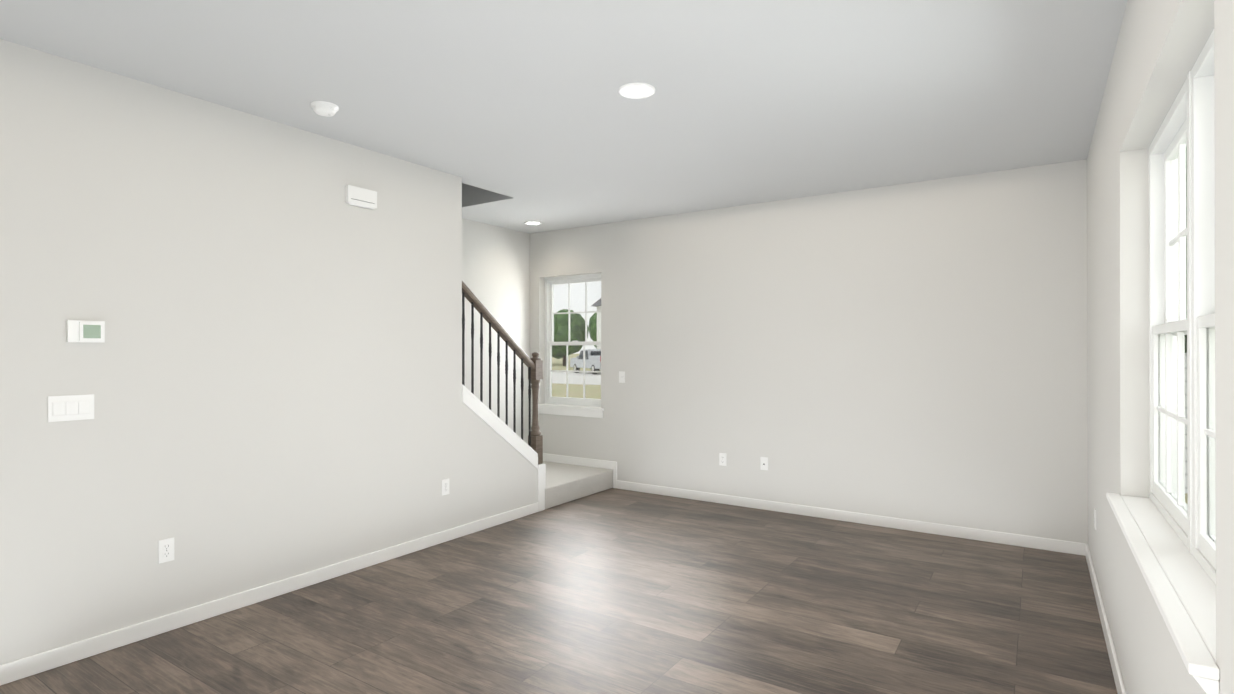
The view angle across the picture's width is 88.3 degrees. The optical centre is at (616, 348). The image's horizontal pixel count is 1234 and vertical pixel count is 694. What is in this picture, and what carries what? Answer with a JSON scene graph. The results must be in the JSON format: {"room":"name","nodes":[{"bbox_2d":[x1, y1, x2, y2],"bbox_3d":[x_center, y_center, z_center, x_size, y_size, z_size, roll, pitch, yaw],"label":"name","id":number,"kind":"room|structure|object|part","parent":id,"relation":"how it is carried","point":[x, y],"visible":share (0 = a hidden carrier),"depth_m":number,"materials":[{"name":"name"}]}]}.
{"room":"empty living room","nodes":[
{"label":"empty living room","id":0,"kind":"room"},
{"bbox_2d":[0,39,540,664],"bbox_3d":[-2.636,0.056,2.796,0.115,2.750,7.000,0,0,34],"label":"wall","id":1,"kind":"structure","parent":0,"point":[268,373],"depth_m":3.38,"materials":[{"name":"paint"}]},
{"bbox_2d":[48,394,93,421],"bbox_3d":[-2.489,0.271,2.902,0.010,0.115,0.166,0,0,34],"label":"light switch","id":2,"kind":"object","parent":1,"relation":"attached to","point":[70,407],"visible":1,"depth_m":2.90,"materials":[{"name":"white plastic"}]},
{"bbox_2d":[67,320,104,341],"bbox_3d":[-2.455,-0.079,2.940,0.027,0.100,0.136,0,0,34],"label":"thermostat","id":3,"kind":"object","parent":1,"relation":"attached to","point":[84,331],"visible":1,"depth_m":2.93,"materials":[{"name":"white plastic"}]},
{"bbox_2d":[158,537,173,563],"bbox_3d":[-2.280,1.022,3.217,0.009,0.115,0.070,0,0,34],"label":"electrical outlet","id":4,"kind":"object","parent":1,"relation":"attached to","point":[165,550],"visible":1,"depth_m":3.21,"materials":[{"name":"white plastic"}]},
{"bbox_2d":[0,502,537,685],"bbox_3d":[-2.606,1.388,2.720,0.014,0.085,6.915,0,0,34],"label":"baseboard","id":5,"kind":"structure","parent":1,"relation":"attached to","point":[12,671],"depth_m":3.43,"materials":[{"name":"white wood"}]},
{"bbox_2d":[345,185,376,209],"bbox_3d":[-1.662,-0.981,4.133,0.035,0.117,0.210,0,0,34],"label":"box","id":6,"kind":"object","parent":1,"relation":"attached to","point":[360,197],"visible":0.98,"depth_m":4.11,"materials":[{"name":"white plastic"}]},
{"bbox_2d":[442,479,448,495],"bbox_3d":[-1.276,1.032,4.734,0.009,0.115,0.070,0,0,34],"label":"electrical outlet","id":7,"kind":"object","parent":1,"relation":"attached to","point":[445,486],"visible":1,"depth_m":4.73,"materials":[{"name":"white plastic"}]},
{"bbox_2d":[462,384,545,511],"bbox_3d":[-0.967,0.857,5.311,0.141,1.164,0.982,0,0,34],"label":"trim","id":8,"kind":"structure","parent":1,"relation":"attached to","point":[490,418],"depth_m":5.29,"materials":[{"name":"white wood"}]},
{"bbox_2d":[462,281,542,463],"bbox_3d":[-0.970,0.233,5.311,0.104,1.587,0.978,0,0,34],"label":"stair railing","id":9,"kind":"object","parent":8,"relation":"on","point":[534,364],"visible":0.92,"depth_m":5.36,"materials":[{"name":"brown wood"}]},
{"bbox_3d":[-0.997,-0.187,5.272,0.068,0.746,0.882,0,0,34],"label":"handrail","id":10,"kind":"part","parent":9,"relation":"part of","materials":[{"name":"brown wood"}]},
{"bbox_2d":[462,218,529,443],"bbox_3d":[-3.351,-1.241,3.933,0.300,5.350,8.100,0,0,34],"label":"wall","id":11,"kind":"structure","parent":0,"point":[496,270],"depth_m":6.82,"materials":[{"name":"paint"}]},
{"bbox_2d":[0,488,1117,693],"bbox_3d":[-1.169,1.490,2.420,5.600,0.120,8.600,0,0,34],"label":"floor","id":12,"kind":"structure","parent":0,"point":[614,591],"depth_m":3.35,"materials":[{"name":"brown wood"}]},
{"bbox_2d":[543,461,612,508],"bbox_3d":[-1.798,0.013,4.966,1.145,2.850,4.656,0,0,34],"label":"stair steps","id":13,"kind":"structure","parent":12,"relation":"on","point":[565,483],"depth_m":6.22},
{"bbox_2d":[0,0,1127,233],"bbox_3d":[-1.169,-1.460,2.429,5.600,0.280,8.600,0,0,34],"label":"ceiling","id":14,"kind":"structure","parent":0,"point":[514,114],"depth_m":3.15,"materials":[{"name":"paint"}]},
{"bbox_2d":[310,101,338,116],"bbox_3d":[-1.586,-1.292,3.448,0.140,0.050,0.140,0,0,34],"label":"smoke detector","id":15,"kind":"object","parent":14,"relation":"attached to","point":[325,108],"visible":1,"depth_m":3.41,"materials":[{"name":"white plastic"}]},
{"bbox_2d":[524,221,541,224],"bbox_3d":[-0.869,-1.302,6.596,0.190,0.011,0.190,0,0,34],"label":"recessed light","id":16,"kind":"object","parent":14,"relation":"in","point":[527,222],"visible":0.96,"depth_m":6.55,"materials":[{"name":"white plastic"}]},
{"bbox_2d":[618,82,654,98],"bbox_3d":[0.101,-1.312,3.243,0.190,0.011,0.190,0,0,34],"label":"recessed light","id":17,"kind":"object","parent":14,"relation":"in","point":[623,88],"depth_m":3.23,"materials":[{"name":"white plastic"}]},
{"bbox_3d":[0.101,-1.312,3.243,0.128,0.001,0.128,0,0,34],"label":"recessed ceiling light lens","id":18,"kind":"part","parent":17,"relation":"part of","materials":[{"name":"white plastic"}]},
{"bbox_2d":[530,159,1087,543],"bbox_3d":[1.149,0.066,5.926,5.600,2.750,0.200,0,0,34],"label":"wall","id":19,"kind":"structure","parent":0,"point":[916,351],"depth_m":5.25,"materials":[{"name":"paint"}]},
{"bbox_2d":[538,404,603,417],"bbox_3d":[-0.502,0.677,6.936,0.920,0.105,0.133,0,0,34],"label":"window sill","id":20,"kind":"structure","parent":19,"relation":"attached to","point":[576,410],"depth_m":6.87,"materials":[{"name":"white wood"}]},
{"bbox_2d":[545,273,600,406],"bbox_3d":[-0.445,-0.091,7.024,0.850,1.430,0.085,0,0,34],"label":"window","id":21,"kind":"structure","parent":19,"relation":"in","point":[550,282],"depth_m":7.09,"materials":[{"name":"white plastic"}]},
{"bbox_2d":[619,371,624,382],"bbox_3d":[0.049,0.293,6.529,0.070,0.115,0.009,0,0,34],"label":"rocker light switch","id":22,"kind":"object","parent":19,"relation":"attached to","point":[621,376],"visible":1,"depth_m":6.53,"materials":[{"name":"white plastic"}]},
{"bbox_2d":[719,453,725,465],"bbox_3d":[0.983,1.031,5.908,0.070,0.115,0.009,0,0,34],"label":"electrical outlet","id":23,"kind":"object","parent":19,"relation":"attached to","point":[722,459],"visible":1,"depth_m":5.91,"materials":[{"name":"white plastic"}]},
{"bbox_2d":[760,457,767,469],"bbox_3d":[1.316,1.030,5.686,0.070,0.115,0.011,0,0,34],"label":"outlet plate","id":24,"kind":"object","parent":19,"relation":"attached to","point":[763,463],"visible":1,"depth_m":5.68,"materials":[{"name":"white plastic"}]},
{"bbox_2d":[543,453,1083,555],"bbox_3d":[1.119,1.303,5.813,5.070,0.275,0.016,0,0,34],"label":"baseboard","id":25,"kind":"structure","parent":19,"relation":"attached to","point":[1070,547],"depth_m":5.31,"materials":[{"name":"white wood"}]},
{"bbox_2d":[1087,0,1233,693],"bbox_3d":[1.027,0.050,0.851,0.200,2.750,8.400,0,0,34],"label":"wall","id":26,"kind":"structure","parent":0,"point":[1160,44],"depth_m":2.52,"materials":[{"name":"paint"}]},
{"bbox_2d":[1094,508,1095,529],"bbox_3d":[2.844,1.014,3.782,0.009,0.115,0.070,0,0,34],"label":"electrical outlet","id":27,"kind":"object","parent":26,"relation":"attached to","point":[1095,518],"visible":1,"depth_m":3.77,"materials":[{"name":"white plastic"}]},
{"bbox_2d":[1080,543,1125,693],"bbox_3d":[1.020,1.383,1.030,0.014,0.085,8.100,0,0,34],"label":"baseboard","id":28,"kind":"structure","parent":26,"relation":"attached to","point":[1119,683],"depth_m":3.12,"materials":[{"name":"white wood"}]},
{"bbox_2d":[1106,492,1219,693],"bbox_3d":[1.650,0.647,1.923,0.143,0.078,1.770,0,0,34],"label":"window sill","id":29,"kind":"structure","parent":26,"relation":"attached to","point":[1180,584],"depth_m":1.64,"materials":[{"name":"white wood"}]},
{"bbox_2d":[1148,29,1215,584],"bbox_3d":[1.738,-0.107,1.867,0.089,1.430,1.700,0,0,34],"label":"window","id":30,"kind":"structure","parent":26,"relation":"in","point":[1188,121],"depth_m":2.02,"materials":[{"name":"white plastic"}]},
{"bbox_3d":[1.740,-0.108,1.866,0.044,1.272,1.552,0,0,34],"label":"window glass","id":31,"kind":"part","parent":30,"relation":"part of","materials":[{"name":"clear glass"}]},
{"label":"outside","id":32,"kind":"structure","parent":0,"visible":0},
{"bbox_2d":[552,354,1187,504],"bbox_3d":[7.801,2.402,102.498,420.000,0.500,420.000,0,0,34],"label":"ground","id":33,"kind":"structure","parent":32,"point":[572,386],"depth_m":30.54,"materials":[{"name":"green plant"}]},
{"bbox_2d":[552,372,600,384],"bbox_3d":[-14.168,1.977,51.202,320.000,0.020,14.800,0,0,34],"label":"road","id":34,"kind":"structure","parent":33,"relation":"on","point":[577,379],"depth_m":41.03,"materials":[{"name":"grey"}]},
{"bbox_2d":[570,349,600,373],"bbox_3d":[-1.656,1.013,49.997,2.240,1.899,6.040,0,0,-26],"label":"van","id":35,"kind":"object","parent":34,"relation":"on","point":[593,359],"depth_m":49.17,"materials":[{"name":"silver metal"}]},
{"bbox_2d":[591,298,600,369],"bbox_3d":[5.716,-2.334,60.418,12.800,8.700,10.300,0,0,34],"label":"house","id":36,"kind":"structure","parent":33,"relation":"on","point":[598,304],"depth_m":59.65,"materials":[{"name":"white"}]},
{"bbox_2d":[552,146,1186,365],"bbox_3d":[6.872,-3.731,52.135,26.638,11.441,98.007,0,0,-14],"label":"trees","id":37,"kind":"object","parent":33,"relation":"on","point":[558,330],"depth_m":74.13,"materials":[{"name":"green plant"}]},
{"bbox_3d":[-6.734,-1.714,75.926,5.663,6.008,6.462,0,0,34],"label":"crown","id":38,"kind":"part","parent":37,"relation":"part of","materials":[{"name":"green plant"}]},
{"bbox_3d":[0.546,-2.579,74.677,7.777,7.293,7.653,0,0,34],"label":"tree crown","id":39,"kind":"part","parent":37,"relation":"part of","materials":[{"name":"green plant"}]},
{"bbox_3d":[6.122,-1.917,6.178,3.144,3.937,3.114,0,0,34],"label":"tree crown","id":40,"kind":"part","parent":37,"relation":"part of","materials":[{"name":"plant"}]},
{"bbox_2d":[1185,353,1187,492],"bbox_3d":[13.934,-2.747,9.704,11.100,9.200,10.800,0,0,34],"label":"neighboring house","id":41,"kind":"structure","parent":33,"relation":"on","point":[1186,490],"depth_m":8.11,"materials":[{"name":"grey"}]}
]}

